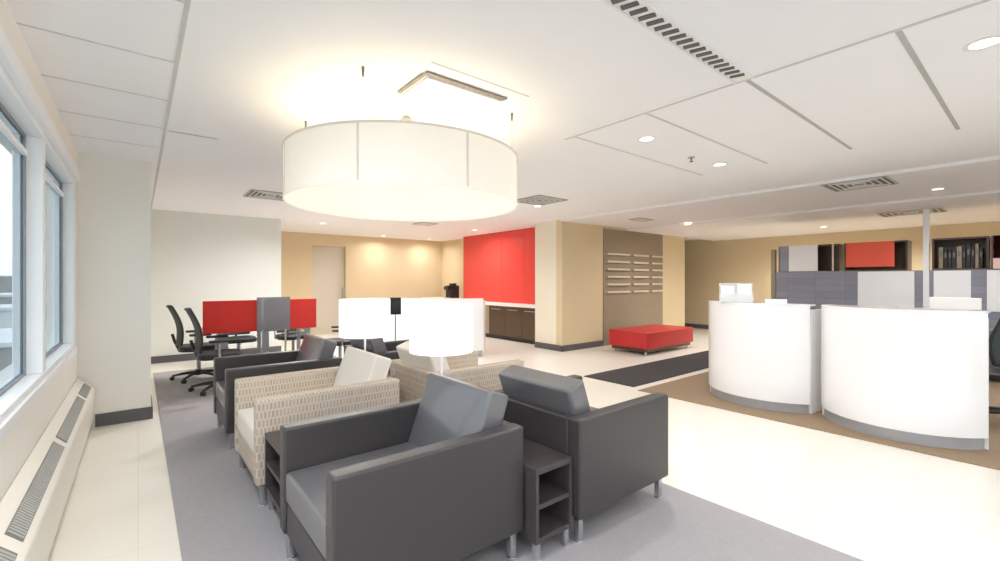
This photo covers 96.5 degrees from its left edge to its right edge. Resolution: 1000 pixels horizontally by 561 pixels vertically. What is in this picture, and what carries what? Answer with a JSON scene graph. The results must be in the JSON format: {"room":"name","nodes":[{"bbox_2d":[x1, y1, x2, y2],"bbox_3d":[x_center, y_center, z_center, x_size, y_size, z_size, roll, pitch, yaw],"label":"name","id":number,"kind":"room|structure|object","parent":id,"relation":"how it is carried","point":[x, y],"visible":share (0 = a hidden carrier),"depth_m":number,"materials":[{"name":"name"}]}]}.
{"room":"office reception lounge","nodes":[
{"label":"office reception lounge","id":0,"kind":"room"},
{"bbox_2d":[0,0,77,501],"bbox_3d":[-2.277,0.100,1.887,0.280,2.600,18.200,0,0,-39],"label":"wall","id":1,"kind":"structure","parent":0,"point":[17,446],"depth_m":2.75,"materials":[{"name":"beige paint"}]},
{"bbox_2d":[0,346,76,442],"bbox_3d":[-0.210,0.620,-0.428,0.015,0.060,11.400,0,0,-39],"label":"window sill","id":2,"kind":"structure","parent":1,"relation":"attached to","point":[11,421],"depth_m":2.29,"materials":[{"name":"paint"}]},
{"bbox_2d":[0,25,79,424],"bbox_3d":[-0.253,-0.180,-0.462,0.165,1.580,11.400,0,0,-39],"label":"window","id":3,"kind":"structure","parent":1,"relation":"in","point":[24,135],"depth_m":2.60,"materials":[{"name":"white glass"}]},
{"bbox_2d":[44,134,74,377],"bbox_3d":[-3.327,-0.155,3.302,0.130,1.530,1.640,0,0,-39],"label":"window","id":4,"kind":"structure","parent":1,"relation":"in","point":[57,177],"depth_m":3.88,"materials":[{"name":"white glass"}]},
{"bbox_2d":[78,153,150,427],"bbox_3d":[-3.942,0.100,4.592,0.540,2.600,0.600,0,0,-39],"label":"wall column","id":5,"kind":"structure","parent":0,"point":[114,194],"depth_m":4.35,"materials":[{"name":"beige paint"}]},
{"bbox_2d":[95,395,152,426],"bbox_3d":[-3.885,1.340,4.629,0.435,0.120,0.615,0,0,-39],"label":"baseboard","id":6,"kind":"structure","parent":5,"relation":"attached to","point":[111,418],"depth_m":4.39,"materials":[{"name":"rubber"}]},
{"bbox_2d":[151,209,280,356],"bbox_3d":[-5.373,0.100,8.009,2.620,2.600,0.190,0,0,-39],"label":"wall","id":7,"kind":"structure","parent":0,"point":[196,258],"depth_m":7.96,"materials":[{"name":"white paint"}]},
{"bbox_2d":[151,0,190,208],"bbox_3d":[-0.974,-1.199,1.463,0.020,0.004,15.500,0,0,-39],"label":"trim","id":8,"kind":"structure","parent":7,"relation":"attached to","point":[187,2],"depth_m":2.60,"materials":[{"name":"metal"}]},
{"bbox_2d":[151,346,280,363],"bbox_3d":[-5.309,1.340,7.929,2.620,0.120,0.015,0,0,-39],"label":"baseboard","id":9,"kind":"structure","parent":7,"relation":"attached to","point":[191,356],"depth_m":7.77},
{"bbox_2d":[281,231,441,332],"bbox_3d":[-4.772,0.100,11.451,7.890,2.600,0.200,0,0,-39],"label":"wall","id":10,"kind":"structure","parent":0,"point":[377,267],"depth_m":12.35,"materials":[{"name":"beige paint"}]},
{"bbox_2d":[310,243,346,334],"bbox_3d":[-4.494,0.225,11.664,0.950,2.350,0.180,0,0,-39],"label":"door","id":11,"kind":"structure","parent":10,"relation":"in","point":[328,262],"depth_m":11.67,"materials":[{"name":"beige paint"}]},
{"bbox_2d":[442,239,462,297],"bbox_3d":[-0.151,0.100,11.857,0.200,2.600,4.990,0,0,-39],"label":"wall","id":12,"kind":"structure","parent":0,"point":[452,250],"depth_m":13.25,"materials":[{"name":"beige paint"}]},
{"bbox_2d":[463,227,534,303],"bbox_3d":[0.163,-0.330,11.055,0.318,1.736,3.330,0,0,-39],"label":"wall panel","id":13,"kind":"object","parent":12,"relation":"attached to","point":[499,266],"visible":0.7,"depth_m":10.96,"materials":[{"name":"red paint"}]},
{"bbox_2d":[6,0,999,241],"bbox_3d":[2.912,-1.240,6.094,13.700,0.220,18.200,0,0,-39],"label":"ceiling","id":14,"kind":"structure","parent":0,"point":[251,74],"depth_m":2.96,"materials":[{"name":"paint"}]},
{"bbox_2d":[16,22,174,62],"bbox_3d":[-2.019,-1.199,2.264,0.595,0.004,0.012,0,0,-39],"label":"trim","id":15,"kind":"structure","parent":14,"relation":"attached to","point":[16,22],"depth_m":2.24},
{"bbox_2d":[41,74,167,100],"bbox_3d":[-2.441,-1.199,2.784,0.595,0.004,0.012,0,0,-39],"label":"trim","id":16,"kind":"structure","parent":14,"relation":"attached to","point":[41,74],"depth_m":2.77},
{"bbox_2d":[58,110,163,128],"bbox_3d":[-2.882,-1.199,3.328,0.595,0.004,0.012,0,0,-39],"label":"trim","id":17,"kind":"structure","parent":14,"relation":"attached to","point":[58,110],"depth_m":3.32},
{"bbox_2d":[167,129,220,140],"bbox_3d":[-2.510,-1.196,3.668,0.360,0.008,0.060,0,0,-39],"label":"ceiling vent","id":18,"kind":"object","parent":14,"relation":"in","point":[170,130],"visible":1,"depth_m":3.65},
{"bbox_2d":[243,189,283,200],"bbox_3d":[-3.219,-1.194,6.273,0.600,0.012,0.600,0,0,-39],"label":"ceiling vent","id":19,"kind":"object","parent":14,"relation":"in","point":[252,193],"visible":0.73,"depth_m":6.21,"materials":[{"name":"metal"}]},
{"bbox_2d":[282,66,517,221],"bbox_3d":[-0.688,-0.870,3.278,1.638,0.658,1.638,0,0,-39],"label":"drum pendant","id":20,"kind":"object","parent":14,"relation":"hanging from","point":[404,169],"visible":1,"depth_m":2.62,"materials":[{"name":"fabric"}]},
{"bbox_2d":[285,183,515,219],"bbox_3d":[-0.688,-0.560,3.278,1.610,0.006,1.610,0,0,-39],"label":"diffuser","id":21,"kind":"object","parent":20,"relation":"attached to","point":[373,201],"depth_m":3.11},
{"bbox_2d":[382,71,507,124],"bbox_3d":[-0.380,-1.190,2.969,0.610,0.020,0.610,0,0,-39],"label":"ceiling vent","id":22,"kind":"object","parent":14,"relation":"in","point":[430,95],"visible":1,"depth_m":2.91,"materials":[{"name":"paint"}]},
{"bbox_2d":[431,62,529,96],"bbox_3d":[-0.094,-1.199,2.680,0.730,0.004,0.012,0,0,-39],"label":"trim","id":23,"kind":"structure","parent":14,"relation":"attached to","point":[431,62],"depth_m":2.65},
{"bbox_2d":[517,195,567,205],"bbox_3d":[0.589,-1.194,6.657,0.600,0.012,0.600,0,0,-39],"label":"ceiling vent","id":24,"kind":"object","parent":14,"relation":"in","point":[539,200],"visible":0.95,"depth_m":6.62,"materials":[{"name":"metal"}]},
{"bbox_2d":[575,137,702,175],"bbox_3d":[1.469,-1.199,4.406,2.168,0.004,0.015,0,0,-39],"label":"trim","id":25,"kind":"structure","parent":14,"relation":"attached to","point":[575,137],"depth_m":4.27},
{"bbox_2d":[637,136,655,141],"bbox_3d":[1.240,-1.197,3.774,0.154,0.006,0.154,0,0,-39],"label":"recessed light","id":26,"kind":"object","parent":14,"relation":"in","point":[644,138],"visible":1,"depth_m":3.78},
{"bbox_2d":[600,0,753,83],"bbox_3d":[0.539,-1.195,1.917,2.368,0.010,0.110,0,0,-39],"label":"ceiling vent","id":27,"kind":"object","parent":14,"relation":"in","point":[641,12],"visible":1,"depth_m":2.19,"materials":[{"name":"metal"}]},
{"bbox_2d":[646,113,766,163],"bbox_3d":[1.892,-1.199,3.884,2.168,0.004,0.020,0,0,-39],"label":"trim","id":28,"kind":"structure","parent":14,"relation":"attached to","point":[651,115],"depth_m":3.71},
{"bbox_2d":[564,0,990,139],"bbox_3d":[3.262,-1.199,0.456,0.022,0.004,8.600,0,0,-39],"label":"trim","id":29,"kind":"structure","parent":14,"relation":"attached to","point":[982,1],"depth_m":2.40,"materials":[{"name":"metal"}]},
{"bbox_2d":[745,80,852,149],"bbox_3d":[2.342,-1.199,3.369,2.218,0.004,0.025,0,0,-39],"label":"trim","id":30,"kind":"structure","parent":14,"relation":"attached to","point":[750,82],"depth_m":3.14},
{"bbox_2d":[820,175,898,191],"bbox_3d":[4.330,-1.159,5.378,0.620,0.012,0.620,0,0,-39],"label":"ceiling vent","id":31,"kind":"object","parent":14,"relation":"in","point":[886,180],"visible":1,"depth_m":5.36,"materials":[{"name":"metal"}]},
{"bbox_2d":[877,208,947,216],"bbox_3d":[6.816,-1.124,7.393,0.550,0.012,0.800,0,0,-39],"label":"ceiling vent","id":32,"kind":"object","parent":14,"relation":"in","point":[933,210],"visible":0.92,"depth_m":7.36,"materials":[{"name":"metal"}]},
{"bbox_2d":[895,30,959,129],"bbox_3d":[2.772,-1.199,2.839,2.218,0.004,0.025,0,0,-39],"label":"trim","id":33,"kind":"structure","parent":14,"relation":"attached to","point":[900,34],"depth_m":2.59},
{"bbox_2d":[962,35,999,51],"bbox_3d":[2.447,-1.197,2.254,0.154,0.006,0.154,0,0,-39],"label":"recessed light","id":34,"kind":"object","parent":14,"relation":"in","point":[990,41],"visible":1,"depth_m":2.26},
{"bbox_2d":[47,328,999,560],"bbox_3d":[2.912,1.475,6.094,13.700,0.150,18.200,0,0,-39],"label":"floor","id":35,"kind":"structure","parent":0,"point":[863,500],"depth_m":3.06,"materials":[{"name":"beige tile"}]},
{"bbox_2d":[0,376,95,560],"bbox_3d":[-0.837,1.145,0.437,0.131,0.509,9.733,0,0,-39],"label":"heater","id":36,"kind":"object","parent":35,"relation":"on","point":[32,507],"visible":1,"depth_m":2.21,"materials":[{"name":"metal"}]},
{"bbox_2d":[0,546,17,560],"bbox_3d":[-1.382,0.970,1.126,0.051,0.052,1.230,0,0,-39],"label":"grille","id":37,"kind":"object","parent":36,"relation":"attached to","point":[6,554],"depth_m":1.58,"materials":[{"name":"metal"}]},
{"bbox_2d":[4,441,64,541],"bbox_3d":[-2.220,0.970,2.159,0.051,0.052,1.230,0,0,-39],"label":"grille","id":38,"kind":"object","parent":36,"relation":"attached to","point":[21,521],"depth_m":2.01,"materials":[{"name":"metal"}]},
{"bbox_2d":[56,396,84,442],"bbox_3d":[-3.057,0.970,3.192,0.051,0.052,1.230,0,0,-39],"label":"grille","id":39,"kind":"object","parent":36,"relation":"attached to","point":[67,425],"depth_m":3.09,"materials":[{"name":"metal"}]},
{"bbox_2d":[78,383,90,397],"bbox_3d":[-3.659,0.970,3.934,0.051,0.052,0.480,0,0,-39],"label":"grille","id":40,"kind":"object","parent":36,"relation":"attached to","point":[84,390],"depth_m":3.91,"materials":[{"name":"metal"}]},
{"bbox_2d":[390,297,400,340],"bbox_3d":[-1.599,0.830,6.814,0.300,1.140,0.300,0,0,-9],"label":"display screen","id":41,"kind":"object","parent":35,"relation":"on","point":[395,303],"visible":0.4,"depth_m":6.80,"materials":[{"name":"black plastic"}]},
{"bbox_2d":[382,298,484,355],"bbox_3d":[-1.368,0.861,8.433,2.128,1.062,0.902,0,0,2],"label":"partition","id":42,"kind":"object","parent":35,"relation":"on","point":[402,321],"visible":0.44,"depth_m":8.10,"materials":[{"name":"laminate"}]},
{"bbox_2d":[385,298,483,299],"bbox_3d":[-1.377,0.340,8.203,2.128,0.020,0.442,0,0,2],"label":"countertop","id":43,"kind":"structure","parent":42,"relation":"on","point":[385,298],"depth_m":8.18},
{"bbox_2d":[153,367,862,560],"bbox_3d":[0.360,1.396,1.914,2.630,0.008,14.480,0,0,-39],"label":"carpet","id":44,"kind":"structure","parent":35,"relation":"on","point":[219,517],"depth_m":2.56,"materials":[{"name":"carpet"}]},
{"bbox_2d":[166,305,217,383],"bbox_3d":[-4.238,0.861,6.266,0.661,1.046,0.646,0,0,6],"label":"chair","id":45,"kind":"object","parent":44,"relation":"on","point":[178,342],"visible":0.85,"depth_m":6.09,"materials":[{"name":"black plastic"}]},
{"bbox_2d":[184,308,241,395],"bbox_3d":[-3.544,0.861,5.631,0.661,1.046,0.646,0,0,9],"label":"chair","id":46,"kind":"object","parent":44,"relation":"on","point":[208,355],"visible":0.77,"depth_m":5.42,"materials":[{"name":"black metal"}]},
{"bbox_2d":[216,332,256,349],"bbox_3d":[-4.165,0.861,7.083,0.646,1.046,0.661,0,0,6],"label":"chair","id":47,"kind":"object","parent":44,"relation":"on","point":[238,340],"visible":0.25,"depth_m":7.06,"materials":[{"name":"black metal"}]},
{"bbox_2d":[201,298,315,352],"bbox_3d":[-3.513,0.831,6.492,1.420,1.122,0.690,0,0,-39],"label":"office desk","id":48,"kind":"object","parent":44,"relation":"on","point":[219,317],"visible":0.48,"depth_m":6.08,"materials":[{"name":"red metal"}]},
{"bbox_2d":[265,430,279,512],"bbox_3d":[-0.938,1.161,2.776,0.840,0.461,0.545,0,0,-39],"label":"shelf unit","id":49,"kind":"object","parent":44,"relation":"on","point":[272,439],"visible":0.22,"depth_m":2.70,"materials":[{"name":"grey laminate"}]},
{"bbox_2d":[257,297,289,352],"bbox_3d":[-3.136,0.811,6.186,0.420,1.162,0.200,0,0,-39],"label":"partition","id":50,"kind":"object","parent":44,"relation":"on","point":[273,313],"visible":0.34,"depth_m":6.18,"materials":[{"name":"fabric"}]},
{"bbox_2d":[214,333,341,449],"bbox_3d":[-2.110,0.973,4.237,0.950,0.838,0.800,0,0,-39],"label":"armchair","id":51,"kind":"object","parent":44,"relation":"on","point":[315,352],"visible":0.46,"depth_m":4.19,"materials":[{"name":"grey leather"}]},
{"bbox_2d":[216,380,224,408],"bbox_3d":[-2.145,1.015,4.209,0.850,0.186,0.614,0,0,-39],"label":"seat cushion","id":52,"kind":"object","parent":51,"relation":"on","point":[220,384],"depth_m":3.96,"materials":[{"name":"grey leather"}]},
{"bbox_2d":[295,333,336,360],"bbox_3d":[-1.861,0.788,4.439,0.279,0.468,0.616,0,0,-39],"label":"cushion","id":53,"kind":"object","parent":51,"relation":"on","point":[312,347],"depth_m":4.30,"materials":[{"name":"fabric"}]},
{"bbox_2d":[274,328,310,349],"bbox_3d":[-3.483,0.861,7.480,0.646,1.046,0.661,0,0,1],"label":"chair","id":54,"kind":"object","parent":44,"relation":"on","point":[290,336],"visible":0.13,"depth_m":7.38,"materials":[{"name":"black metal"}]},
{"bbox_2d":[234,346,398,505],"bbox_3d":[-1.360,0.973,3.313,0.950,0.838,0.800,0,0,-39],"label":"armchair","id":55,"kind":"object","parent":44,"relation":"on","point":[264,403],"visible":0.57,"depth_m":3.17,"materials":[{"name":"beige fabric"}]},
{"bbox_2d":[238,407,253,451],"bbox_3d":[-1.395,1.015,3.285,0.850,0.186,0.614,0,0,-39],"label":"seat cushion","id":56,"kind":"object","parent":55,"relation":"on","point":[245,414],"depth_m":3.05,"materials":[{"name":"beige fabric"}]},
{"bbox_2d":[333,346,391,386],"bbox_3d":[-1.112,0.788,3.514,0.279,0.468,0.616,0,0,-39],"label":"cushion","id":57,"kind":"object","parent":55,"relation":"on","point":[357,365],"depth_m":3.41,"materials":[{"name":"beige fabric"}]},
{"bbox_2d":[327,326,350,357],"bbox_3d":[-2.428,0.861,6.834,0.699,1.046,0.663,0,0,-22],"label":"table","id":58,"kind":"object","parent":44,"relation":"on","point":[341,342],"visible":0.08,"depth_m":6.70,"materials":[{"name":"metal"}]},
{"bbox_2d":[344,338,408,373],"bbox_3d":[-1.146,0.973,5.018,0.950,0.838,0.800,0,0,-39],"label":"armchair","id":59,"kind":"object","parent":44,"relation":"on","point":[377,346],"visible":0.09,"depth_m":4.58,"materials":[{"name":"grey leather"}]},
{"bbox_2d":[350,338,386,352],"bbox_3d":[-1.395,0.788,4.817,0.279,0.468,0.616,0,0,-39],"label":"cushion","id":60,"kind":"object","parent":59,"relation":"on","point":[374,345],"depth_m":4.57,"materials":[{"name":"fabric"}]},
{"bbox_2d":[280,372,522,560],"bbox_3d":[-0.497,0.973,2.249,0.950,0.838,0.800,0,0,-39],"label":"armchair","id":61,"kind":"object","parent":44,"relation":"on","point":[437,476],"visible":1,"depth_m":2.05,"materials":[{"name":"grey leather"}]},
{"bbox_2d":[286,442,418,558],"bbox_3d":[-0.532,1.015,2.220,0.850,0.186,0.614,0,0,-39],"label":"seat cushion","id":62,"kind":"object","parent":61,"relation":"on","point":[306,478],"depth_m":2.12,"materials":[{"name":"grey leather"}]},
{"bbox_2d":[408,372,508,446],"bbox_3d":[-0.249,0.788,2.450,0.279,0.468,0.616,0,0,-39],"label":"cushion","id":63,"kind":"object","parent":61,"relation":"on","point":[448,408],"depth_m":2.39,"materials":[{"name":"grey leather"}]},
{"bbox_2d":[390,341,523,402],"bbox_3d":[-0.397,0.973,4.094,0.950,0.838,0.800,0,0,-39],"label":"armchair","id":64,"kind":"object","parent":44,"relation":"on","point":[412,371],"visible":0.3,"depth_m":3.82,"materials":[{"name":"beige fabric"}]},
{"bbox_2d":[396,341,448,371],"bbox_3d":[-0.645,0.788,3.892,0.279,0.468,0.616,0,0,-39],"label":"cushion","id":65,"kind":"object","parent":64,"relation":"on","point":[408,362],"depth_m":3.77,"materials":[{"name":"beige fabric"}]},
{"bbox_2d":[517,437,571,560],"bbox_3d":[0.023,1.161,2.584,0.266,0.461,0.815,0,0,-39],"label":"shelf unit","id":66,"kind":"object","parent":44,"relation":"on","point":[547,472],"visible":0.43,"depth_m":2.32,"materials":[{"name":"grey laminate"}]},
{"bbox_2d":[493,365,667,542],"bbox_3d":[0.499,0.973,2.902,0.860,0.838,0.800,0,0,-39],"label":"armchair","id":67,"kind":"object","parent":44,"relation":"on","point":[618,450],"visible":0.84,"depth_m":2.54,"materials":[{"name":"grey leather"}]},
{"bbox_2d":[499,365,590,414],"bbox_3d":[0.285,0.788,2.729,0.279,0.468,0.616,0,0,-39],"label":"cushion","id":68,"kind":"object","parent":67,"relation":"on","point":[529,391],"depth_m":2.60,"materials":[{"name":"grey leather"}]},
{"bbox_3d":[-1.253,1.160,4.166,0.600,0.461,0.350,0,0,-39],"label":"table","id":69,"kind":"object","parent":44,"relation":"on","visible":0},
{"bbox_2d":[339,298,389,350],"bbox_3d":[-1.258,0.552,4.155,0.460,0.755,0.460,0,0,-39],"label":"table lamp","id":70,"kind":"object","parent":69,"relation":"on","point":[359,318],"visible":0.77,"depth_m":3.96,"materials":[{"name":"white fabric"}]},
{"bbox_3d":[-0.345,1.160,3.251,0.640,0.461,0.535,0,0,-39],"label":"table","id":71,"kind":"object","parent":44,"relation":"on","visible":0},
{"bbox_2d":[409,303,472,374],"bbox_3d":[-0.427,0.552,3.258,0.460,0.755,0.460,0,0,-39],"label":"table lamp","id":72,"kind":"object","parent":71,"relation":"on","point":[435,329],"visible":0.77,"depth_m":3.06,"materials":[{"name":"white fabric"}]},
{"bbox_2d":[485,305,534,344],"bbox_3d":[-0.062,1.000,11.086,0.593,0.800,3.600,0,0,-39],"label":"base cabinet","id":73,"kind":"object","parent":35,"relation":"on","point":[517,324],"visible":0.49,"depth_m":10.29,"materials":[{"name":"brown wood"}]},
{"bbox_2d":[485,301,534,307],"bbox_3d":[-0.057,0.570,11.077,0.625,0.060,3.640,0,0,-39],"label":"countertop","id":74,"kind":"structure","parent":73,"relation":"on","point":[486,302],"depth_m":10.30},
{"bbox_2d":[535,220,555,344],"bbox_3d":[1.309,0.100,9.436,0.980,2.600,0.610,0,0,-39],"label":"wall pier","id":75,"kind":"object","parent":35,"relation":"on","point":[545,232],"visible":0.43,"depth_m":9.13,"materials":[{"name":"beige paint"}]},
{"bbox_2d":[584,350,708,386],"bbox_3d":[3.099,1.394,7.482,4.160,0.012,0.840,0,0,-39],"label":"floor mat","id":76,"kind":"object","parent":35,"relation":"on","point":[641,374],"visible":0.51,"depth_m":6.88,"materials":[{"name":"carpet"}]},
{"bbox_2d":[609,324,692,354],"bbox_3d":[3.097,1.180,9.089,1.700,0.440,0.860,0,0,-39],"label":"bench","id":77,"kind":"object","parent":35,"relation":"on","point":[654,337],"visible":1,"depth_m":8.67,"materials":[{"name":"red leather"}]},
{"bbox_2d":[638,371,999,469],"bbox_3d":[7.699,1.396,4.517,7.790,0.008,9.280,0,0,-39],"label":"floor","id":78,"kind":"structure","parent":35,"relation":"on","point":[695,388],"depth_m":4.47,"materials":[{"name":"wood"}]},
{"bbox_2d":[709,300,821,413],"bbox_3d":[3.047,0.821,5.187,0.872,1.142,1.118,0,0,-34],"label":"curved desk","id":79,"kind":"object","parent":78,"relation":"on","point":[763,356],"visible":0.99,"depth_m":4.78,"materials":[{"name":"laminate"}]},
{"bbox_2d":[721,284,750,301],"bbox_3d":[2.698,0.140,5.102,0.340,0.220,0.070,0,0,23],"label":"brochure holder","id":80,"kind":"object","parent":79,"relation":"on","point":[743,290],"visible":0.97,"depth_m":5.08,"materials":[{"name":"paper"}]},
{"bbox_2d":[709,300,815,305],"bbox_3d":[2.856,0.260,5.059,0.412,0.020,1.118,0,0,-34],"label":"countertop","id":81,"kind":"structure","parent":79,"relation":"on","point":[711,301],"depth_m":4.85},
{"bbox_2d":[765,299,786,303],"bbox_3d":[2.935,0.225,4.748,0.200,0.050,0.060,0,0,36],"label":"paper tray","id":82,"kind":"object","parent":79,"relation":"on","point":[767,301],"visible":1,"depth_m":4.74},
{"bbox_2d":[821,304,990,449],"bbox_3d":[3.761,0.821,4.209,0.990,1.142,1.181,0,0,-39],"label":"curved desk","id":83,"kind":"object","parent":78,"relation":"on","point":[918,376],"visible":1,"depth_m":3.80,"materials":[{"name":"laminate"}]},
{"bbox_2d":[821,304,990,313],"bbox_3d":[3.587,0.260,4.069,0.542,0.020,1.181,0,0,-39],"label":"countertop","id":84,"kind":"structure","parent":83,"relation":"on","point":[852,307],"depth_m":3.87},
{"bbox_2d":[989,326,994,332],"bbox_3d":[6.985,1.026,5.921,0.810,0.731,6.000,0,0,-39],"label":"desk","id":85,"kind":"object","parent":78,"relation":"on","point":[991,328],"visible":0.02,"depth_m":6.13,"materials":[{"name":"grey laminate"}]},
{"bbox_2d":[929,297,981,309],"bbox_3d":[6.424,0.450,6.303,0.180,0.420,0.520,0,0,-39],"label":"paper tray","id":86,"kind":"object","parent":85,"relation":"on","point":[934,302],"visible":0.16,"depth_m":6.28,"materials":[{"name":"white plastic"}]},
{"bbox_2d":[989,318,999,413],"bbox_3d":[5.025,0.861,4.345,0.699,1.046,0.663,0,0,-30],"label":"chair","id":87,"kind":"object","parent":78,"relation":"on","point":[994,339],"visible":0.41,"depth_m":4.58,"materials":[{"name":"black plastic"}]},
{"bbox_3d":[-1.637,0.950,12.911,0.760,0.900,1.180,0,0,-39],"label":"countertop","id":88,"kind":"structure","parent":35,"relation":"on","visible":0},
{"bbox_2d":[444,283,458,297],"bbox_3d":[-1.371,0.290,12.535,0.340,0.420,0.300,0,0,-39],"label":"coffee machine","id":89,"kind":"object","parent":88,"relation":"on","point":[452,290],"visible":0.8,"depth_m":12.45,"materials":[{"name":"black plastic"}]},
{"bbox_2d":[556,220,684,345],"bbox_3d":[2.972,0.100,10.315,4.670,2.600,0.200,0,0,-39],"label":"wall","id":90,"kind":"structure","parent":0,"point":[579,247],"depth_m":9.23,"materials":[{"name":"beige paint"}]},
{"bbox_2d":[535,340,603,351],"bbox_3d":[2.792,1.340,10.525,4.685,0.120,0.785,0,0,-39],"label":"baseboard","id":91,"kind":"object","parent":90,"relation":"attached to","point":[578,346],"visible":0.67,"depth_m":9.08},
{"bbox_2d":[603,228,663,345],"bbox_3d":[3.129,0.140,10.264,2.310,2.519,0.074,0,0,-39],"label":"display board","id":92,"kind":"object","parent":90,"relation":"attached to","point":[633,263],"visible":1,"depth_m":10.18,"materials":[{"name":"metal"}]},
{"bbox_2d":[685,221,999,324],"bbox_3d":[8.155,0.100,10.345,0.200,2.600,18.200,0,0,-39],"label":"wall","id":93,"kind":"structure","parent":0,"point":[710,265],"depth_m":11.90,"materials":[{"name":"beige paint"}]},
{"bbox_2d":[685,323,708,328],"bbox_3d":[8.071,1.340,10.278,0.015,0.120,17.800,0,0,-39],"label":"baseboard","id":94,"kind":"structure","parent":93,"relation":"attached to","point":[701,326],"depth_m":13.08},
{"bbox_2d":[771,208,999,368],"bbox_3d":[7.360,0.133,6.205,0.090,2.515,6.490,0,0,-39],"label":"cubicle partition","id":95,"kind":"structure","parent":0,"point":[913,288],"depth_m":7.29,"materials":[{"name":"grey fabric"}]},
{"bbox_2d":[779,244,843,271],"bbox_3d":[5.801,-0.406,8.334,0.350,0.487,0.960,0,0,-39],"label":"upper cabinet","id":96,"kind":"object","parent":95,"relation":"attached to","point":[825,257],"visible":0.96,"depth_m":8.26,"materials":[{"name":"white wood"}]},
{"bbox_2d":[844,240,911,270],"bbox_3d":[6.409,-0.406,7.585,0.350,0.487,0.830,0,0,-39],"label":"upper cabinet","id":97,"kind":"object","parent":95,"relation":"attached to","point":[881,255],"visible":0.97,"depth_m":7.48,"materials":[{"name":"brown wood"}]},
{"bbox_2d":[932,236,990,269],"bbox_3d":[7.043,-0.406,6.818,0.330,0.487,0.600,0,0,-39],"label":"upper cabinet","id":98,"kind":"object","parent":95,"relation":"attached to","point":[984,241],"visible":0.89,"depth_m":6.82,"materials":[{"name":"brown wood"}]},
{"bbox_2d":[939,247,944,268],"bbox_3d":[6.916,-0.350,6.982,0.221,0.330,0.045,0,0,-39],"label":"ring binder","id":99,"kind":"object","parent":98,"relation":"in","point":[940,248],"visible":0.77,"depth_m":6.92,"materials":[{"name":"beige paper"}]},
{"bbox_2d":[943,249,947,267],"bbox_3d":[6.948,-0.335,6.942,0.221,0.300,0.045,0,0,-39],"label":"ring binder","id":100,"kind":"object","parent":98,"relation":"in","point":[945,251],"visible":0.66,"depth_m":6.87,"materials":[{"name":"black plastic"}]},
{"bbox_2d":[948,249,951,267],"bbox_3d":[6.977,-0.335,6.907,0.221,0.300,0.035,0,0,-39],"label":"ring binder","id":101,"kind":"object","parent":98,"relation":"in","point":[949,250],"visible":0.66,"depth_m":6.84,"materials":[{"name":"black plastic"}]},
{"bbox_2d":[952,249,956,267],"bbox_3d":[7.006,-0.335,6.871,0.221,0.300,0.045,0,0,-39],"label":"ring binder","id":102,"kind":"object","parent":98,"relation":"in","point":[954,251],"visible":0.69,"depth_m":6.80,"materials":[{"name":"black plastic"}]},
{"bbox_2d":[957,246,963,267],"bbox_3d":[7.042,-0.350,6.827,0.221,0.330,0.055,0,0,-39],"label":"ring binder","id":103,"kind":"object","parent":98,"relation":"in","point":[959,249],"visible":0.76,"depth_m":6.76,"materials":[{"name":"beige plastic"}]},
{"bbox_2d":[962,248,965,267],"bbox_3d":[7.074,-0.335,6.788,0.221,0.300,0.035,0,0,-39],"label":"ring binder","id":104,"kind":"object","parent":98,"relation":"in","point":[963,249],"visible":0.66,"depth_m":6.72,"materials":[{"name":"black plastic"}]},
{"bbox_2d":[966,244,971,267],"bbox_3d":[7.103,-0.365,6.752,0.221,0.360,0.045,0,0,-39],"label":"ring binder","id":105,"kind":"object","parent":98,"relation":"in","point":[968,246],"visible":0.76,"depth_m":6.68,"materials":[{"name":"black plastic"}]},
{"bbox_2d":[971,246,974,267],"bbox_3d":[7.132,-0.350,6.716,0.221,0.330,0.035,0,0,-39],"label":"ring binder","id":106,"kind":"object","parent":98,"relation":"in","point":[972,247],"visible":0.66,"depth_m":6.65,"materials":[{"name":"black plastic"}]},
{"bbox_2d":[975,244,979,267],"bbox_3d":[7.157,-0.365,6.684,0.221,0.360,0.035,0,0,-39],"label":"ring binder","id":107,"kind":"object","parent":98,"relation":"in","point":[977,246],"visible":0.76,"depth_m":6.62,"materials":[{"name":"beige plastic"}]},
{"bbox_2d":[979,248,983,267],"bbox_3d":[7.183,-0.335,6.653,0.221,0.300,0.035,0,0,-39],"label":"ring binder","id":108,"kind":"object","parent":98,"relation":"in","point":[981,250],"visible":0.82,"depth_m":6.59,"materials":[{"name":"black plastic"}]},
{"bbox_2d":[991,235,999,268],"bbox_3d":[7.502,-0.406,6.237,0.350,0.487,0.840,0,0,-39],"label":"upper cabinet","id":109,"kind":"object","parent":95,"relation":"attached to","point":[995,239],"visible":0.98,"depth_m":6.42,"materials":[{"name":"brown wood"}]},
{"label":"outside","id":110,"kind":"structure","parent":0,"visible":0},
{"bbox_3d":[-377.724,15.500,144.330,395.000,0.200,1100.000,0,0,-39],"label":"ground","id":111,"kind":"structure","parent":110,"visible":0},
{"bbox_2d":[0,328,11,370],"bbox_3d":[-73.813,11.600,62.455,16.800,7.600,24.800,0,0,-39],"label":"building","id":112,"kind":"structure","parent":111,"relation":"on","point":[5,333],"depth_m":56.44,"materials":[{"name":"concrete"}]},
{"bbox_2d":[0,304,11,328],"bbox_3d":[-120.880,10.600,95.100,30.800,9.600,20.800,0,0,-39],"label":"building","id":113,"kind":"structure","parent":111,"relation":"on","point":[5,309],"depth_m":95.00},
{"bbox_2d":[0,275,11,292],"bbox_3d":[-243.314,6.600,188.941,90.800,17.600,30.800,0,0,-39],"label":"building","id":114,"kind":"structure","parent":111,"relation":"on","point":[5,280],"depth_m":193.23,"materials":[{"name":"concrete"}]},
{"bbox_2d":[0,293,11,303],"bbox_3d":[-136.751,9.600,133.728,20.800,11.600,30.800,0,0,-39],"label":"building","id":115,"kind":"structure","parent":111,"relation":"on","point":[5,298],"depth_m":118.75,"materials":[{"name":"concrete"}]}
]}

